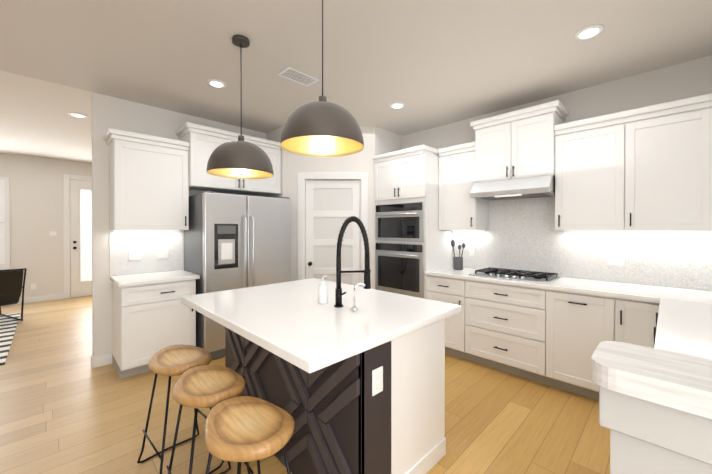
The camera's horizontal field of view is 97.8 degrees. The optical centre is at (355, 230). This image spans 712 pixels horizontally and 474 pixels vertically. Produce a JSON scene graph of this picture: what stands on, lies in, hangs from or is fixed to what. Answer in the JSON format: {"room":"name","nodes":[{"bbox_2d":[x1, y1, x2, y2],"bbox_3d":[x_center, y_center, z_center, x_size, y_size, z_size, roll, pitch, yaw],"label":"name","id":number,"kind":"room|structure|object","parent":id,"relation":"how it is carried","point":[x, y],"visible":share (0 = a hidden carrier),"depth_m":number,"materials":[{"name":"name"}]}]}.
{"room":"kitchen","nodes":[
{"label":"kitchen","id":0,"kind":"room"},
{"bbox_2d":[0,153,91,297],"bbox_3d":[-5.812,-0.019,6.461,7.150,2.800,0.120,0,0,-45],"label":"wall","id":1,"kind":"structure","parent":0,"point":[36,207],"depth_m":6.03,"materials":[{"name":"white paint"}]},
{"bbox_2d":[0,176,11,269],"bbox_3d":[-6.855,-0.132,5.296,1.310,1.700,0.060,0,0,-45],"label":"window","id":2,"kind":"structure","parent":1,"relation":"in","point":[4,222],"depth_m":5.70,"materials":[{"name":"white"}]},
{"bbox_2d":[11,293,63,304],"bbox_3d":[-7.059,1.334,5.134,3.240,0.110,0.013,0,0,-45],"label":"baseboard","id":3,"kind":"structure","parent":1,"relation":"attached to","point":[54,296],"depth_m":6.05,"materials":[{"name":"white wood"}]},
{"bbox_2d":[49,231,55,235],"bbox_3d":[-6.019,0.063,6.166,0.100,0.080,0.006,0,0,-45],"label":"switch","id":4,"kind":"object","parent":1,"relation":"attached to","point":[51,233],"visible":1,"depth_m":6.16,"materials":[{"name":"white plastic"}]},
{"bbox_2d":[63,174,91,298],"bbox_3d":[-5.505,0.120,6.649,1.110,2.520,0.046,0,0,-45],"label":"front door","id":5,"kind":"structure","parent":1,"relation":"in","point":[77,217],"depth_m":6.41,"materials":[{"name":"white wood"}]},
{"bbox_2d":[91,92,265,356],"bbox_3d":[-1.455,-0.008,4.448,3.550,2.800,0.120,0,0,-45],"label":"wall","id":6,"kind":"structure","parent":0,"point":[107,112],"depth_m":3.23,"materials":[{"name":"white paint"}]},
{"bbox_2d":[109,230,182,275],"bbox_3d":[-2.328,0.238,3.491,0.700,0.478,0.008,0,0,-45],"label":"backsplash","id":7,"kind":"structure","parent":6,"relation":"attached to","point":[122,243],"depth_m":3.46,"materials":[{"name":"tile"}]},
{"bbox_2d":[128,249,141,259],"bbox_3d":[-2.415,0.268,3.394,0.120,0.115,0.006,0,0,-45],"label":"electrical outlet","id":8,"kind":"object","parent":7,"relation":"attached to","point":[134,254],"visible":1,"depth_m":3.39,"materials":[{"name":"white plastic"}]},
{"bbox_2d":[156,248,167,258],"bbox_3d":[-2.230,0.267,3.577,0.120,0.115,0.006,0,0,-45],"label":"electrical outlet","id":9,"kind":"object","parent":7,"relation":"attached to","point":[161,253],"visible":1,"depth_m":3.57,"materials":[{"name":"white plastic"}]},
{"bbox_2d":[104,128,188,230],"bbox_3d":[-2.224,-0.483,3.322,0.705,0.987,0.383,0,0,-45],"label":"upper cabinet","id":10,"kind":"object","parent":6,"relation":"attached to","point":[148,182],"visible":1,"depth_m":3.19,"materials":[{"name":"white wood"}]},
{"bbox_2d":[176,122,280,195],"bbox_3d":[-1.568,-0.840,3.937,1.177,0.690,0.433,0,0,-45],"label":"upper cabinet","id":11,"kind":"object","parent":6,"relation":"attached to","point":[205,142],"visible":0.67,"depth_m":3.65,"materials":[{"name":"white wood"}]},
{"bbox_2d":[266,126,282,197],"bbox_3d":[-1.112,-0.007,4.394,0.100,2.800,0.440,0,0,-45],"label":"wall","id":12,"kind":"structure","parent":0,"point":[274,135],"depth_m":4.27,"materials":[{"name":"white paint"}]},
{"bbox_2d":[0,295,609,473],"bbox_3d":[-1.750,1.434,2.385,7.150,0.060,12.000,0,0,-45],"label":"floor","id":13,"kind":"structure","parent":0,"point":[66,407],"depth_m":2.32,"materials":[{"name":"brown wood"}]},
{"bbox_2d":[0,313,20,364],"bbox_3d":[-5.417,1.392,3.427,2.220,0.012,2.750,0,0,-45],"label":"striped rug","id":14,"kind":"object","parent":13,"relation":"on","point":[8,325],"visible":1,"depth_m":4.18,"materials":[{"name":"fabric"}]},
{"bbox_2d":[0,268,26,320],"bbox_3d":[-5.533,0.972,4.565,0.992,0.809,0.682,0,0,25],"label":"lounge chair","id":15,"kind":"object","parent":14,"relation":"on","point":[11,286],"visible":1,"depth_m":4.57,"materials":[{"name":"black leather"}]},
{"bbox_2d":[110,270,199,378],"bbox_3d":[-2.115,0.939,3.277,0.694,0.920,0.610,0,0,-45],"label":"base cabinet","id":16,"kind":"object","parent":13,"relation":"on","point":[152,314],"visible":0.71,"depth_m":3.05,"materials":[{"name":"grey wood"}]},
{"bbox_2d":[137,345,223,473],"bbox_3d":[-1.050,1.072,1.856,0.426,0.666,0.356,0,0,42],"label":"stool","id":17,"kind":"object","parent":13,"relation":"on","point":[173,360],"visible":0.85,"depth_m":1.82,"materials":[{"name":"brown wood"}]},
{"bbox_2d":[166,364,253,473],"bbox_3d":[-0.735,1.074,1.554,0.356,0.666,0.423,0,0,-43],"label":"stool","id":18,"kind":"object","parent":13,"relation":"on","point":[203,386],"visible":0.92,"depth_m":1.52,"materials":[{"name":"brown wood"}]},
{"bbox_2d":[184,191,290,359],"bbox_3d":[-1.427,0.481,3.845,1.065,1.806,0.755,0,0,-45],"label":"fridge","id":19,"kind":"object","parent":13,"relation":"on","point":[232,241],"visible":0.71,"depth_m":3.49,"materials":[{"name":"grey metal"}]},
{"bbox_2d":[205,396,293,473],"bbox_3d":[-0.427,1.076,1.231,0.420,0.666,0.356,0,0,43],"label":"stool","id":20,"kind":"object","parent":13,"relation":"on","point":[239,430],"visible":1,"depth_m":1.19,"materials":[{"name":"brown wood"}]},
{"bbox_2d":[224,314,455,473],"bbox_3d":[-0.221,0.967,2.214,0.845,0.875,1.516,0,0,-45],"label":"kitchen island","id":21,"kind":"object","parent":13,"relation":"on","point":[361,390],"depth_m":1.65,"materials":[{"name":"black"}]},
{"bbox_2d":[181,278,460,373],"bbox_3d":[-0.298,0.508,2.139,1.210,0.045,1.570,0,0,-45],"label":"island countertop","id":22,"kind":"structure","parent":21,"relation":"on","point":[287,320],"depth_m":1.76,"materials":[{"name":"white stone"}]},
{"bbox_2d":[318,275,328,303],"bbox_3d":[-0.219,0.393,2.069,0.070,0.185,0.066,0,0,-45],"label":"soap pump","id":23,"kind":"object","parent":22,"relation":"on","point":[322,292],"visible":1,"depth_m":2.04,"materials":[{"name":"white plastic"}]},
{"bbox_2d":[334,216,370,307],"bbox_3d":[-0.024,0.196,1.993,0.201,0.578,0.165,0,0,-45],"label":"faucet","id":24,"kind":"object","parent":22,"relation":"on","point":[366,271],"visible":1,"depth_m":1.98,"materials":[{"name":"black metal"}]},
{"bbox_2d":[352,282,365,311],"bbox_3d":[0.009,0.400,1.868,0.089,0.172,0.062,0,0,-45],"label":"tap","id":25,"kind":"object","parent":22,"relation":"on","point":[354,308],"visible":1,"depth_m":1.86,"materials":[{"name":"silver metal"}]},
{"bbox_2d":[373,145,451,298],"bbox_3d":[0.730,0.199,4.104,0.692,2.390,0.805,0,0,-45],"label":"tall cabinet","id":26,"kind":"object","parent":13,"relation":"on","point":[412,243],"visible":0.73,"depth_m":3.82,"materials":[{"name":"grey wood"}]},
{"bbox_2d":[426,275,456,355],"bbox_3d":[1.205,0.957,3.671,0.637,0.880,0.479,0,0,-45],"label":"base cabinet","id":27,"kind":"object","parent":13,"relation":"on","point":[437,289],"depth_m":3.43,"materials":[{"name":"grey wood"}]},
{"bbox_2d":[457,279,544,383],"bbox_3d":[1.638,0.959,3.235,0.637,0.880,0.874,0,0,-45],"label":"base cabinet","id":28,"kind":"object","parent":13,"relation":"on","point":[500,327],"depth_m":3.01,"materials":[{"name":"grey wood"}]},
{"bbox_2d":[425,267,711,303],"bbox_3d":[1.932,0.501,2.920,0.644,0.040,2.566,0,0,-45],"label":"countertop","id":29,"kind":"structure","parent":28,"relation":"on","point":[640,293],"depth_m":2.62,"materials":[{"name":"white stone"}]},
{"bbox_2d":[451,240,464,269],"bbox_3d":[1.218,0.294,3.762,0.170,0.362,0.157,0,0,-45],"label":"utensil crock","id":30,"kind":"object","parent":29,"relation":"on","point":[457,263],"visible":1,"depth_m":3.72,"materials":[{"name":"grey ceramic"}]},
{"bbox_2d":[469,267,559,283],"bbox_3d":[1.643,0.458,3.237,0.510,0.041,0.730,0,0,-45],"label":"cooktop","id":31,"kind":"object","parent":29,"relation":"in","point":[532,276],"visible":1,"depth_m":3.16,"materials":[{"name":"silver metal"}]},
{"bbox_2d":[545,291,600,400],"bbox_3d":[2.087,0.962,2.784,0.637,0.880,0.524,0,0,-45],"label":"base cabinet","id":32,"kind":"object","parent":13,"relation":"on","point":[555,333],"depth_m":2.62,"materials":[{"name":"grey wood"}]},
{"bbox_2d":[601,299,658,347],"bbox_3d":[2.300,0.963,2.569,0.637,0.880,0.312,0,0,-45],"label":"base cabinet","id":33,"kind":"object","parent":13,"relation":"on","point":[622,320],"depth_m":2.36,"materials":[{"name":"grey wood"}]},
{"bbox_2d":[654,298,711,359],"bbox_3d":[1.702,0.950,1.331,1.918,0.920,0.635,0,0,-45],"label":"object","id":34,"kind":"object","parent":13,"relation":"on","point":[683,327],"visible":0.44,"depth_m":1.56,"materials":[{"name":"white"}]},
{"bbox_2d":[283,126,374,288],"bbox_3d":[-0.370,-0.006,4.251,1.244,2.800,0.100,0,0,0],"label":"wall","id":35,"kind":"structure","parent":0,"point":[361,161],"depth_m":4.20,"materials":[{"name":"white paint"}]},
{"bbox_2d":[297,172,367,286],"bbox_3d":[-0.316,0.306,4.244,0.952,2.175,0.118,0,0,0],"label":"door frame","id":36,"kind":"structure","parent":35,"relation":"attached to","point":[301,222],"depth_m":4.18,"materials":[{"name":"white wood"}]},
{"bbox_2d":[306,180,359,286],"bbox_3d":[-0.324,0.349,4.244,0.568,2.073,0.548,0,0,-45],"label":"pantry door","id":37,"kind":"structure","parent":35,"relation":"in","point":[332,206],"depth_m":4.24,"materials":[{"name":"white wood"}]},
{"bbox_2d":[0,0,711,162],"bbox_3d":[-1.750,-1.426,2.369,7.150,0.060,12.000,0,0,-45],"label":"ceiling","id":38,"kind":"structure","parent":0,"point":[429,64],"depth_m":2.48,"materials":[{"name":"white paint"}]},
{"bbox_2d":[68,112,86,117],"bbox_3d":[-3.384,-1.398,3.777,0.176,0.010,0.176,0,0,-45],"label":"recessed light","id":39,"kind":"object","parent":38,"relation":"in","point":[74,114],"visible":1,"depth_m":3.77,"materials":[{"name":"white plastic"}]},
{"bbox_2d":[206,79,226,87],"bbox_3d":[-1.328,-1.394,2.959,0.176,0.010,0.176,0,0,-45],"label":"recessed light","id":40,"kind":"object","parent":38,"relation":"in","point":[215,83],"visible":1,"depth_m":2.94,"materials":[{"name":"white plastic"}]},
{"bbox_2d":[206,35,273,178],"bbox_3d":[-0.842,-0.902,2.274,0.460,0.984,0.460,0,0,-45],"label":"pendant light","id":41,"kind":"object","parent":38,"relation":"hanging from","point":[240,158],"visible":1,"depth_m":2.15,"materials":[{"name":"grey metal"}]},
{"bbox_2d":[278,67,318,86],"bbox_3d":[-0.522,-1.391,2.829,0.330,0.014,0.180,0,0,-45],"label":"ceiling vent","id":42,"kind":"object","parent":38,"relation":"in","point":[289,73],"visible":1,"depth_m":2.81,"materials":[{"name":"white metal"}]},
{"bbox_2d":[280,0,363,156],"bbox_3d":[-0.186,-0.926,1.728,0.460,0.932,0.460,0,0,-45],"label":"pendant light","id":43,"kind":"object","parent":38,"relation":"hanging from","point":[322,127],"visible":1,"depth_m":1.59,"materials":[{"name":"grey metal"}]},
{"bbox_2d":[389,102,404,108],"bbox_3d":[0.463,-1.397,3.484,0.176,0.010,0.176,0,0,-45],"label":"recessed light","id":44,"kind":"object","parent":38,"relation":"in","point":[397,105],"visible":1,"depth_m":3.46,"materials":[{"name":"white plastic"}]},
{"bbox_2d":[574,24,604,39],"bbox_3d":[1.640,-1.390,2.187,0.176,0.010,0.176,0,0,-45],"label":"recessed light","id":45,"kind":"object","parent":38,"relation":"in","point":[589,32],"visible":1,"depth_m":2.17,"materials":[{"name":"white plastic"}]},
{"bbox_2d":[375,126,401,155],"bbox_3d":[0.437,-0.008,4.454,0.620,2.800,0.100,0,0,-45],"label":"wall","id":46,"kind":"structure","parent":0,"point":[386,141],"depth_m":4.37,"materials":[{"name":"white paint"}]},
{"bbox_2d":[402,55,711,290],"bbox_3d":[1.503,-0.005,3.906,0.120,2.800,4.820,0,0,-45],"label":"wall","id":47,"kind":"structure","parent":0,"point":[687,79],"depth_m":2.89,"materials":[{"name":"white paint"}]},
{"bbox_2d":[438,142,487,230],"bbox_3d":[1.290,-0.493,3.757,0.383,1.002,0.467,0,0,-45],"label":"upper cabinet","id":48,"kind":"object","parent":47,"relation":"attached to","point":[460,209],"visible":0.9,"depth_m":3.63,"materials":[{"name":"white wood"}]},
{"bbox_2d":[470,100,567,182],"bbox_3d":[1.714,-0.866,3.308,0.413,0.690,0.846,0,0,-45],"label":"upper cabinet","id":49,"kind":"object","parent":47,"relation":"attached to","point":[517,144],"visible":0.9,"depth_m":3.14,"materials":[{"name":"white wood"}]},
{"bbox_2d":[470,175,554,200],"bbox_3d":[1.681,-0.432,3.277,0.507,0.173,0.748,0,0,-45],"label":"range hood","id":50,"kind":"object","parent":49,"relation":"attached to","point":[533,187],"visible":0.93,"depth_m":3.09,"materials":[{"name":"silver metal"}]},
{"bbox_2d":[452,197,711,290],"bbox_3d":[2.167,0.064,3.149,0.008,0.829,2.563,0,0,-45],"label":"backsplash","id":51,"kind":"structure","parent":47,"relation":"attached to","point":[522,234],"depth_m":3.10,"materials":[{"name":"tile"}]},
{"bbox_2d":[469,247,474,255],"bbox_3d":[1.445,0.266,3.865,0.006,0.115,0.075,0,0,-45],"label":"electrical outlet","id":52,"kind":"object","parent":51,"relation":"attached to","point":[471,251],"visible":1,"depth_m":3.86,"materials":[{"name":"white plastic"}]},
{"bbox_2d":[608,253,624,265],"bbox_3d":[2.418,0.271,2.886,0.006,0.115,0.120,0,0,-45],"label":"electrical outlet","id":53,"kind":"object","parent":51,"relation":"attached to","point":[616,259],"visible":1,"depth_m":2.88,"materials":[{"name":"white plastic"}]},
{"bbox_2d":[554,117,613,231],"bbox_3d":[2.204,-0.469,2.862,0.351,0.941,0.563,0,0,-45],"label":"upper cabinet","id":54,"kind":"object","parent":47,"relation":"attached to","point":[584,154],"depth_m":2.78,"materials":[{"name":"white wood"}]},
{"bbox_2d":[614,101,697,231],"bbox_3d":[2.532,-0.468,2.532,0.351,0.941,0.611,0,0,-45],"label":"upper cabinet","id":55,"kind":"object","parent":47,"relation":"attached to","point":[646,169],"depth_m":2.45,"materials":[{"name":"white wood"}]},
{"bbox_2d":[698,97,711,231],"bbox_3d":[2.804,-0.466,2.258,0.351,0.941,0.406,0,0,-45],"label":"upper cabinet","id":56,"kind":"object","parent":47,"relation":"attached to","point":[704,107],"depth_m":2.27,"materials":[{"name":"white wood"}]},
{"bbox_2d":[610,429,711,473],"bbox_3d":[1.698,0.910,-0.123,0.135,1.015,2.785,0,0,-45],"label":"wall","id":57,"kind":"structure","parent":0,"point":[630,455],"depth_m":0.77,"materials":[{"name":"grey paint"}]},
{"bbox_2d":[591,341,711,418],"bbox_3d":[1.684,0.373,-0.112,0.250,0.056,2.825,0,0,-45],"label":"cap","id":58,"kind":"object","parent":57,"relation":"on","point":[681,382],"visible":0.98,"depth_m":0.75,"materials":[{"name":"white wood"}]},
{"bbox_2d":[599,385,711,464],"bbox_3d":[1.690,0.911,-0.115,0.179,1.014,2.807,0,0,-45],"label":"trim","id":59,"kind":"structure","parent":57,"relation":"attached to","point":[684,433],"depth_m":0.74,"materials":[{"name":"grey paint"}]}
]}

